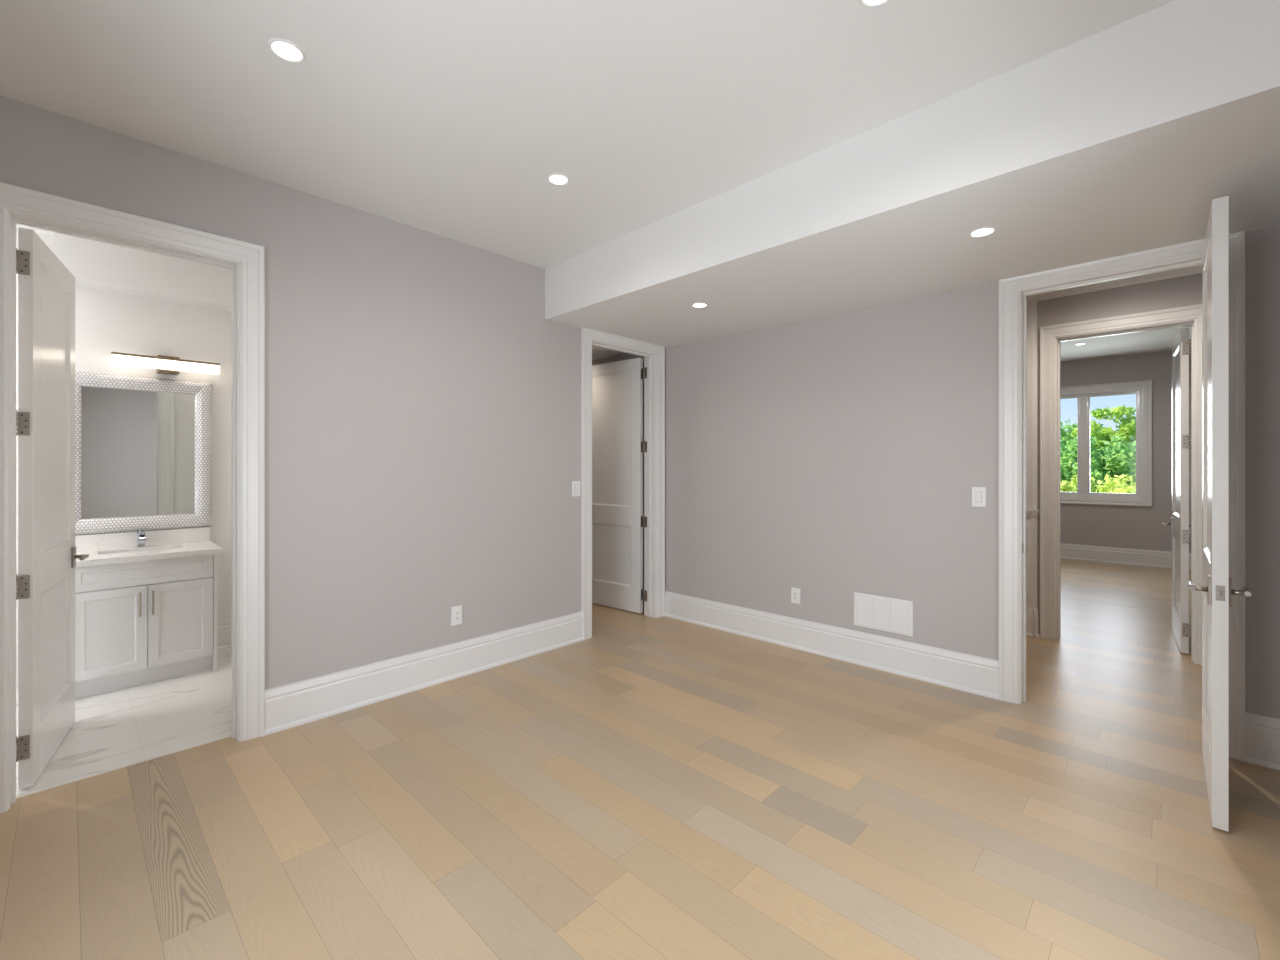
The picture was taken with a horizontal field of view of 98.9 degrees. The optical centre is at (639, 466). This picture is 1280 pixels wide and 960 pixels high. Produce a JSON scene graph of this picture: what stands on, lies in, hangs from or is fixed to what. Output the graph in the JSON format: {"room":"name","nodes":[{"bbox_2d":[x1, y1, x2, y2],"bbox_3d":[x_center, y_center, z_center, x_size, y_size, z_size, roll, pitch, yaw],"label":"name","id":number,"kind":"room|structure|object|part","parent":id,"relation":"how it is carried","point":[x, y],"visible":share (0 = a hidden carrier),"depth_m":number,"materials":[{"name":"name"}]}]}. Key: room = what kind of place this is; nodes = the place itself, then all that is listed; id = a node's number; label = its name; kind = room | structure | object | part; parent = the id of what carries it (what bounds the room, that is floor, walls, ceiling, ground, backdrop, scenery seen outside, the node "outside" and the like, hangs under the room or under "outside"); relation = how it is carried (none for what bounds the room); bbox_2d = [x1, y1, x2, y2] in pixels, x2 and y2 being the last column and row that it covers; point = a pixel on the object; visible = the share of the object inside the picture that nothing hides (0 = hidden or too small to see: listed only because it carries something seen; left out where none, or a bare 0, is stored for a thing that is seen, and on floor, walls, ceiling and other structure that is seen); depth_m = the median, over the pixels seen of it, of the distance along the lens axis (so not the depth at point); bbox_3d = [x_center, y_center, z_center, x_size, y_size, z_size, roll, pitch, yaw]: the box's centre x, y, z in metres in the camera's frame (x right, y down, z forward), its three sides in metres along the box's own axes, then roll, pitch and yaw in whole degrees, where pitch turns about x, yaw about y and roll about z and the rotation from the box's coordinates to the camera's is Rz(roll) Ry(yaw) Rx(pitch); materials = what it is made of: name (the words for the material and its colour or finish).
{"room":"empty bedroom","nodes":[
{"label":"empty bedroom","id":0,"kind":"room"},
{"bbox_2d":[16,228,230,687],"bbox_3d":[-3.786,-0.130,3.717,0.130,3.060,3.230,0,0,44],"label":"wall","id":1,"kind":"structure","parent":0,"point":[106,322],"depth_m":4.00,"materials":[{"name":"white paint"}]},
{"bbox_2d":[75,527,209,550],"bbox_3d":[-3.532,0.510,3.872,0.020,0.104,0.776,0,0,44],"label":"backsplash","id":2,"kind":"structure","parent":1,"relation":"attached to","point":[169,536],"depth_m":3.85,"materials":[{"name":"white stone"}]},
{"bbox_2d":[75,371,210,533],"bbox_3d":[-3.522,-0.092,3.869,0.039,1.083,0.789,0,0,44],"label":"wall mirror","id":3,"kind":"object","parent":1,"relation":"attached to","point":[143,444],"visible":0.78,"depth_m":3.87,"materials":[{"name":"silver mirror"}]},
{"bbox_2d":[81,386,194,518],"bbox_3d":[-3.530,-0.092,3.877,0.005,0.903,0.609,0,0,44],"label":"mirror glass","id":4,"kind":"object","parent":3,"relation":"attached to","point":[138,442],"depth_m":3.86,"materials":[{"name":"silver mirror"}]},
{"bbox_2d":[111,352,219,374],"bbox_3d":[-3.395,-0.727,3.941,0.123,0.116,0.588,0,0,44],"label":"vanity light","id":5,"kind":"object","parent":1,"relation":"attached to","point":[169,365],"visible":1,"depth_m":3.90,"materials":[{"name":"white glass"}]},
{"bbox_2d":[217,617,230,649],"bbox_3d":[-2.389,1.286,3.852,1.700,0.228,0.843,0,0,44],"label":"baseboard","id":6,"kind":"structure","parent":1,"relation":"attached to","point":[223,625],"depth_m":4.21,"materials":[{"name":"white wood"}]},
{"bbox_2d":[54,232,230,311],"bbox_3d":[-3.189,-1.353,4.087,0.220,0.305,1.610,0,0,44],"label":"ceiling","id":7,"kind":"structure","parent":0,"point":[96,265],"depth_m":3.74,"materials":[{"name":"white paint"}]},
{"bbox_2d":[0,95,581,689],"bbox_3d":[-1.513,-0.130,3.444,0.130,3.060,5.020,0,0,44],"label":"wall","id":8,"kind":"structure","parent":0,"point":[423,405],"depth_m":3.29,"materials":[{"name":"grey paint"}]},
{"bbox_2d":[16,227,88,788],"bbox_3d":[-2.877,0.180,2.672,0.170,2.420,0.770,0,0,-36],"label":"door","id":9,"kind":"structure","parent":8,"relation":"in","point":[45,421],"depth_m":2.55,"materials":[{"name":"white wood"}]},
{"bbox_3d":[-3.040,0.485,2.942,0.009,0.108,0.052,0,0,-36],"label":"handle","id":10,"kind":"part","parent":9,"relation":"part of","materials":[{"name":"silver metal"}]},
{"bbox_3d":[-2.985,0.485,2.919,0.055,0.020,0.127,0,0,-36],"label":"lever","id":11,"kind":"part","parent":9,"relation":"part of","materials":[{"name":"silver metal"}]},
{"bbox_2d":[0,182,264,812],"bbox_3d":[-2.359,0.128,2.561,0.192,2.544,0.979,0,0,44],"label":"door frame","id":12,"kind":"structure","parent":8,"relation":"attached to","point":[18,205],"depth_m":2.73,"materials":[{"name":"white wood"}]},
{"bbox_2d":[265,611,583,735],"bbox_3d":[-1.775,1.286,3.055,0.030,0.228,3.796,0,0,44],"label":"baseboard","id":13,"kind":"structure","parent":8,"relation":"attached to","point":[295,704],"depth_m":3.39,"materials":[{"name":"white wood"}]},
{"bbox_2d":[451,605,461,625],"bbox_3d":[-1.219,0.993,3.650,0.010,0.124,0.076,0,0,44],"label":"wall outlet","id":14,"kind":"object","parent":8,"relation":"attached to","point":[456,612],"visible":1,"depth_m":3.64,"materials":[{"name":"white plastic"}]},
{"bbox_2d":[455,610,458,620],"bbox_3d":[-1.217,0.993,3.648,0.004,0.066,0.033,0,0,44],"label":"receptacle","id":15,"kind":"object","parent":14,"relation":"attached to","point":[456,611],"depth_m":3.65,"materials":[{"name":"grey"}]},
{"bbox_2d":[572,481,579,496],"bbox_3d":[-0.508,0.178,4.389,0.013,0.124,0.084,0,0,44],"label":"light switch","id":16,"kind":"object","parent":8,"relation":"attached to","point":[575,484],"visible":1,"depth_m":4.38,"materials":[{"name":"white plastic"}]},
{"bbox_2d":[592,358,646,612],"bbox_3d":[-0.252,0.180,5.418,0.852,2.420,0.170,0,0,39],"label":"door","id":17,"kind":"structure","parent":8,"relation":"in","point":[618,445],"depth_m":5.37,"materials":[{"name":"white wood"}]},
{"bbox_3d":[0.054,-0.880,5.149,0.035,0.102,0.002,0,0,44],"label":"jamb hinge plate","id":18,"kind":"part","parent":17,"relation":"part of","materials":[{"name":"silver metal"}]},
{"bbox_3d":[0.054,-0.185,5.149,0.035,0.102,0.002,0,0,44],"label":"jamb hinge plate","id":19,"kind":"part","parent":17,"relation":"part of","materials":[{"name":"silver metal"}]},
{"bbox_3d":[0.054,0.520,5.149,0.035,0.102,0.002,0,0,44],"label":"jamb hinge plate","id":20,"kind":"part","parent":17,"relation":"part of","materials":[{"name":"silver metal"}]},
{"bbox_3d":[0.054,1.215,5.149,0.035,0.102,0.002,0,0,44],"label":"jamb hinge plate","id":21,"kind":"part","parent":17,"relation":"part of","materials":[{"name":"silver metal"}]},
{"bbox_2d":[582,328,664,639],"bbox_3d":[-0.177,0.128,4.838,0.192,2.544,0.990,0,0,44],"label":"door frame","id":22,"kind":"structure","parent":8,"relation":"attached to","point":[654,355],"depth_m":5.07,"materials":[{"name":"white wood"}]},
{"bbox_2d":[0,0,1172,268],"bbox_3d":[-0.852,-1.580,2.436,6.140,0.150,5.440,0,0,44],"label":"ceiling","id":23,"kind":"structure","parent":0,"point":[452,119],"depth_m":2.16,"materials":[{"name":"white paint"}]},
{"bbox_2d":[268,38,304,62],"bbox_3d":[-1.278,-1.502,1.983,0.115,0.005,0.115,0,0,44],"label":"recessed light","id":24,"kind":"object","parent":23,"relation":"in","point":[288,51],"visible":1,"depth_m":1.98,"materials":[{"name":"white plastic"}]},
{"bbox_2d":[547,173,569,185],"bbox_3d":[-0.427,-1.502,2.872,0.115,0.005,0.115,0,0,44],"label":"recessed light","id":25,"kind":"object","parent":23,"relation":"in","point":[556,179],"visible":1,"depth_m":2.87,"materials":[{"name":"white plastic"}]},
{"bbox_2d":[859,0,889,7],"bbox_3d":[0.756,-1.502,1.738,0.115,0.005,0.115,0,0,44],"label":"recessed light","id":26,"kind":"object","parent":23,"relation":"in","point":[866,3],"visible":1,"depth_m":1.78,"materials":[{"name":"white plastic"}]},
{"bbox_2d":[592,346,624,359],"bbox_3d":[-1.041,-1.235,5.325,1.790,0.150,1.910,0,0,44],"label":"ceiling","id":27,"kind":"structure","parent":0,"point":[597,352],"depth_m":5.58,"materials":[{"name":"white paint"}]},
{"bbox_2d":[592,353,643,607],"bbox_3d":[-1.041,-0.130,5.325,1.790,3.060,1.910,0,0,44],"label":"wall","id":28,"kind":"structure","parent":0,"point":[625,356],"depth_m":5.55,"materials":[{"name":"grey paint"}]},
{"bbox_2d":[0,558,1279,959],"bbox_3d":[1.689,1.430,4.683,6.640,0.060,11.900,0,0,44],"label":"floor","id":29,"kind":"structure","parent":0,"point":[643,787],"depth_m":2.19,"materials":[{"name":"brown wood"}]},
{"bbox_2d":[75,554,216,697],"bbox_3d":[-3.334,1.000,3.679,0.571,0.800,0.714,0,0,44],"label":"vanity cabinet","id":30,"kind":"object","parent":29,"relation":"on","point":[141,622],"visible":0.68,"depth_m":3.50,"materials":[{"name":"white paint"}]},
{"bbox_3d":[-3.274,1.024,3.391,0.020,0.528,0.336,0,0,44],"label":"cabinet door","id":31,"kind":"part","parent":30,"relation":"part of","materials":[{"name":"white paint"}]},
{"bbox_3d":[-3.163,0.871,3.468,0.033,0.154,0.010,0,0,44],"label":"pull handle","id":32,"kind":"part","parent":30,"relation":"part of","materials":[{"name":"silver metal"}]},
{"bbox_3d":[-3.158,0.679,3.512,0.020,0.152,0.670,0,0,44],"label":"drawer","id":33,"kind":"part","parent":30,"relation":"part of","materials":[{"name":"white paint"}]},
{"bbox_2d":[75,527,223,566],"bbox_3d":[-3.334,0.594,3.683,0.567,0.271,0.776,0,0,44],"label":"countertop","id":34,"kind":"structure","parent":30,"relation":"on","point":[106,548],"depth_m":3.74,"materials":[{"name":"white stone"}]},
{"bbox_2d":[136,529,146,547],"bbox_3d":[-3.448,0.496,3.792,0.156,0.132,0.052,0,0,44],"label":"faucet","id":35,"kind":"object","parent":34,"relation":"on","point":[141,537],"visible":1,"depth_m":3.80,"materials":[{"name":"silver metal"}]},
{"bbox_3d":[-3.432,0.484,3.777,0.112,0.036,0.038,0,0,44],"label":"spout","id":36,"kind":"part","parent":35,"relation":"part of","materials":[{"name":"silver metal"}]},
{"bbox_3d":[-3.121,0.871,3.512,0.033,0.154,0.010,0,0,44],"label":"pull handle","id":37,"kind":"part","parent":30,"relation":"part of","materials":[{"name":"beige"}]},
{"bbox_3d":[-3.041,1.024,3.634,0.020,0.528,0.332,0,0,44],"label":"cabinet door","id":38,"kind":"part","parent":30,"relation":"part of","materials":[{"name":"white paint"}]},
{"bbox_3d":[-3.103,1.000,3.939,0.544,0.800,0.018,0,0,44],"label":"panel","id":39,"kind":"part","parent":30,"relation":"part of","materials":[{"name":"white paint"}]},
{"bbox_2d":[545,0,1279,346],"bbox_3d":[1.197,-1.312,3.252,4.050,0.385,1.428,0,0,44],"label":"ceiling","id":40,"kind":"structure","parent":0,"point":[1122,138],"depth_m":2.40,"materials":[{"name":"white paint"}]},
{"bbox_2d":[691,303,707,307],"bbox_3d":[0.413,-1.117,3.800,0.115,0.005,0.115,0,0,44],"label":"recessed light","id":41,"kind":"object","parent":40,"relation":"in","point":[695,305],"visible":1,"depth_m":3.80,"materials":[{"name":"white plastic"}]},
{"bbox_2d":[968,227,996,237],"bbox_3d":[1.634,-1.117,2.617,0.115,0.005,0.115,0,0,44],"label":"recessed light","id":42,"kind":"object","parent":40,"relation":"in","point":[984,231],"visible":1,"depth_m":2.62,"materials":[{"name":"white plastic"}]},
{"bbox_2d":[665,225,1279,718],"bbox_3d":[1.974,-0.130,3.586,4.710,3.060,0.130,0,0,44],"label":"wall","id":43,"kind":"structure","parent":0,"point":[833,457],"depth_m":3.82,"materials":[{"name":"grey paint"}]},
{"bbox_2d":[791,587,799,603],"bbox_3d":[1.200,0.998,4.230,0.074,0.120,0.010,0,0,44],"label":"wall outlet","id":44,"kind":"object","parent":43,"relation":"attached to","point":[795,592],"visible":1,"depth_m":4.22,"materials":[{"name":"white plastic"}]},
{"bbox_2d":[793,591,796,599],"bbox_3d":[1.198,0.998,4.229,0.033,0.066,0.004,0,0,44],"label":"receptacle","id":45,"kind":"object","parent":44,"relation":"attached to","point":[794,592],"depth_m":4.23,"materials":[{"name":"grey plastic"}]},
{"bbox_2d":[854,592,912,636],"bbox_3d":[1.670,1.016,3.780,0.396,0.235,0.010,0,0,44],"label":"air vent","id":46,"kind":"object","parent":43,"relation":"in","point":[892,615],"visible":1,"depth_m":3.77,"materials":[{"name":"white plastic"}]},
{"bbox_2d":[665,591,1279,769],"bbox_3d":[1.681,1.286,3.756,4.050,0.228,0.030,0,0,44],"label":"baseboard","id":47,"kind":"structure","parent":43,"relation":"attached to","point":[978,675],"depth_m":3.79,"materials":[{"name":"white wood"}]},
{"bbox_2d":[972,487,985,506],"bbox_3d":[2.088,0.188,3.378,0.076,0.122,0.013,0,0,44],"label":"light switch","id":48,"kind":"object","parent":43,"relation":"attached to","point":[978,493],"visible":1,"depth_m":3.38,"materials":[{"name":"white plastic"}]},
{"bbox_2d":[999,231,1244,761],"bbox_3d":[2.575,0.128,3.010,0.995,2.544,0.192,0,0,44],"label":"door frame","id":49,"kind":"structure","parent":43,"relation":"attached to","point":[1013,291],"depth_m":3.23,"materials":[{"name":"white wood"}]},
{"bbox_2d":[1188,196,1251,831],"bbox_3d":[2.492,0.180,2.380,0.170,2.420,0.797,0,0,44],"label":"door","id":50,"kind":"structure","parent":43,"relation":"in","point":[1216,589],"depth_m":2.11,"materials":[{"name":"white wood"}]},
{"bbox_3d":[2.260,0.485,2.220,0.055,0.020,0.127,0,0,44],"label":"lever","id":51,"kind":"part","parent":50,"relation":"part of","materials":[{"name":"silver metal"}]},
{"bbox_3d":[2.246,0.485,2.162,0.009,0.108,0.052,0,0,44],"label":"handle","id":52,"kind":"part","parent":50,"relation":"part of","materials":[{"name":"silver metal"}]},
{"bbox_3d":[2.222,0.485,2.098,0.025,0.058,0.002,0,0,44],"label":"latch plate","id":53,"kind":"part","parent":50,"relation":"part of","materials":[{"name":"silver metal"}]},
{"bbox_3d":[2.284,0.485,2.125,0.009,0.108,0.052,0,0,44],"label":"handle","id":54,"kind":"part","parent":50,"relation":"part of","materials":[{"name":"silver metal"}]},
{"bbox_3d":[2.342,0.485,2.141,0.055,0.020,0.127,0,0,44],"label":"lever","id":55,"kind":"part","parent":50,"relation":"part of","materials":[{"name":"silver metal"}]},
{"bbox_2d":[1027,297,1036,608],"bbox_3d":[2.606,-0.052,5.152,1.835,2.905,0.047,0,0,44],"label":"wall","id":56,"kind":"structure","parent":0,"point":[1031,305],"depth_m":4.52,"materials":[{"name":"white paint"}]},
{"bbox_2d":[1027,510,1038,594],"bbox_3d":[2.593,0.711,5.143,1.870,0.708,0.055,0,0,44],"label":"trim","id":57,"kind":"structure","parent":56,"relation":"attached to","point":[1030,513],"depth_m":4.52,"materials":[{"name":"white wood"}]},
{"bbox_2d":[1027,265,1201,300],"bbox_3d":[3.312,-1.437,4.397,3.900,0.137,0.162,0,0,44],"label":"trim","id":58,"kind":"structure","parent":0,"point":[1197,269],"depth_m":4.17,"materials":[{"name":"white paint"}]},
{"bbox_2d":[1037,273,1201,634],"bbox_3d":[3.417,-0.175,4.507,3.900,3.150,0.143,0,0,44],"label":"wall","id":59,"kind":"structure","parent":0,"point":[1182,291],"depth_m":4.25,"materials":[{"name":"grey paint"}]},
{"bbox_2d":[1027,608,1039,636],"bbox_3d":[3.339,1.286,4.425,3.901,0.228,0.065,0,0,43],"label":"baseboard","id":60,"kind":"structure","parent":59,"relation":"attached to","point":[1032,614],"depth_m":4.51,"materials":[{"name":"white wood"}]},
{"bbox_2d":[1040,304,1201,664],"bbox_3d":[3.713,0.128,4.224,1.000,2.544,0.205,0,0,44],"label":"door frame","id":61,"kind":"structure","parent":59,"relation":"attached to","point":[1051,337],"depth_m":4.44,"materials":[{"name":"white wood"}]},
{"bbox_2d":[1162,328,1190,653],"bbox_3d":[4.295,0.180,4.361,0.170,2.420,0.770,0,0,40],"label":"door","id":62,"kind":"structure","parent":59,"relation":"in","point":[1181,346],"depth_m":4.10,"materials":[{"name":"white wood"}]},
{"bbox_2d":[1061,350,1190,552],"bbox_3d":[6.687,-0.200,8.259,3.430,3.200,0.180,0,0,44],"label":"wall","id":63,"kind":"structure","parent":0,"point":[1119,526],"depth_m":7.78,"materials":[{"name":"grey paint"}]},
{"bbox_2d":[1061,380,1151,505],"bbox_3d":[6.678,-0.325,8.246,1.501,1.766,0.211,0,0,44],"label":"window","id":64,"kind":"structure","parent":63,"relation":"in","point":[1142,389],"depth_m":7.96,"materials":[{"name":"white wood"}]},
{"bbox_2d":[1061,326,1190,361],"bbox_3d":[4.934,-1.700,6.523,3.560,0.200,5.153,0,0,44],"label":"ceiling","id":65,"kind":"structure","parent":0,"point":[1163,339],"depth_m":7.25,"materials":[{"name":"white paint"}]},
{"label":"outside","id":66,"kind":"structure","parent":0,"visible":0},
{"bbox_3d":[35.108,4.700,36.646,80.000,0.200,78.500,0,0,44],"label":"ground","id":67,"kind":"structure","parent":66,"visible":0},
{"bbox_2d":[1061,474,1097,492],"bbox_3d":[9.772,2.373,12.660,1.410,4.523,1.219,0,0,44],"label":"bush","id":68,"kind":"object","parent":67,"relation":"on","point":[1066,486],"visible":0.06,"depth_m":12.28,"materials":[{"name":"green plant"}]},
{"bbox_2d":[1061,418,1103,470],"bbox_3d":[14.543,1.473,18.639,2.265,6.321,2.527,0,0,44],"label":"tree","id":69,"kind":"object","parent":67,"relation":"on","point":[1068,427],"visible":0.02,"depth_m":17.95,"materials":[{"name":"green plant"}]},
{"bbox_2d":[1061,436,1135,492],"bbox_3d":[11.914,1.897,14.270,2.568,5.474,2.528,0,0,44],"label":"tree","id":70,"kind":"object","parent":67,"relation":"on","point":[1118,459],"visible":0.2,"depth_m":13.81,"materials":[{"name":"green plant"}]},
{"bbox_2d":[1071,404,1135,492],"bbox_3d":[14.412,1.402,16.659,2.083,6.462,2.365,0,0,21],"label":"tree","id":71,"kind":"object","parent":67,"relation":"on","point":[1127,429],"visible":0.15,"depth_m":16.36,"materials":[{"name":"green plant"}]},
{"bbox_2d":[1094,474,1135,493],"bbox_3d":[9.687,2.366,10.966,1.384,4.537,1.403,0,0,-24],"label":"bush","id":72,"kind":"object","parent":67,"relation":"on","point":[1118,486],"visible":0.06,"depth_m":11.06,"materials":[{"name":"green plant"}]},
{"bbox_3d":[4.622,-0.175,5.764,4.160,3.150,6.680,0,0,44],"label":"wall","id":73,"kind":"structure","parent":0,"visible":0},
{"bbox_2d":[1061,543,1190,569],"bbox_3d":[4.914,1.286,6.503,3.300,0.228,4.810,0,0,44],"label":"baseboard","id":74,"kind":"structure","parent":73,"relation":"attached to","point":[1140,557],"depth_m":7.90,"materials":[{"name":"white wood"}]}
]}

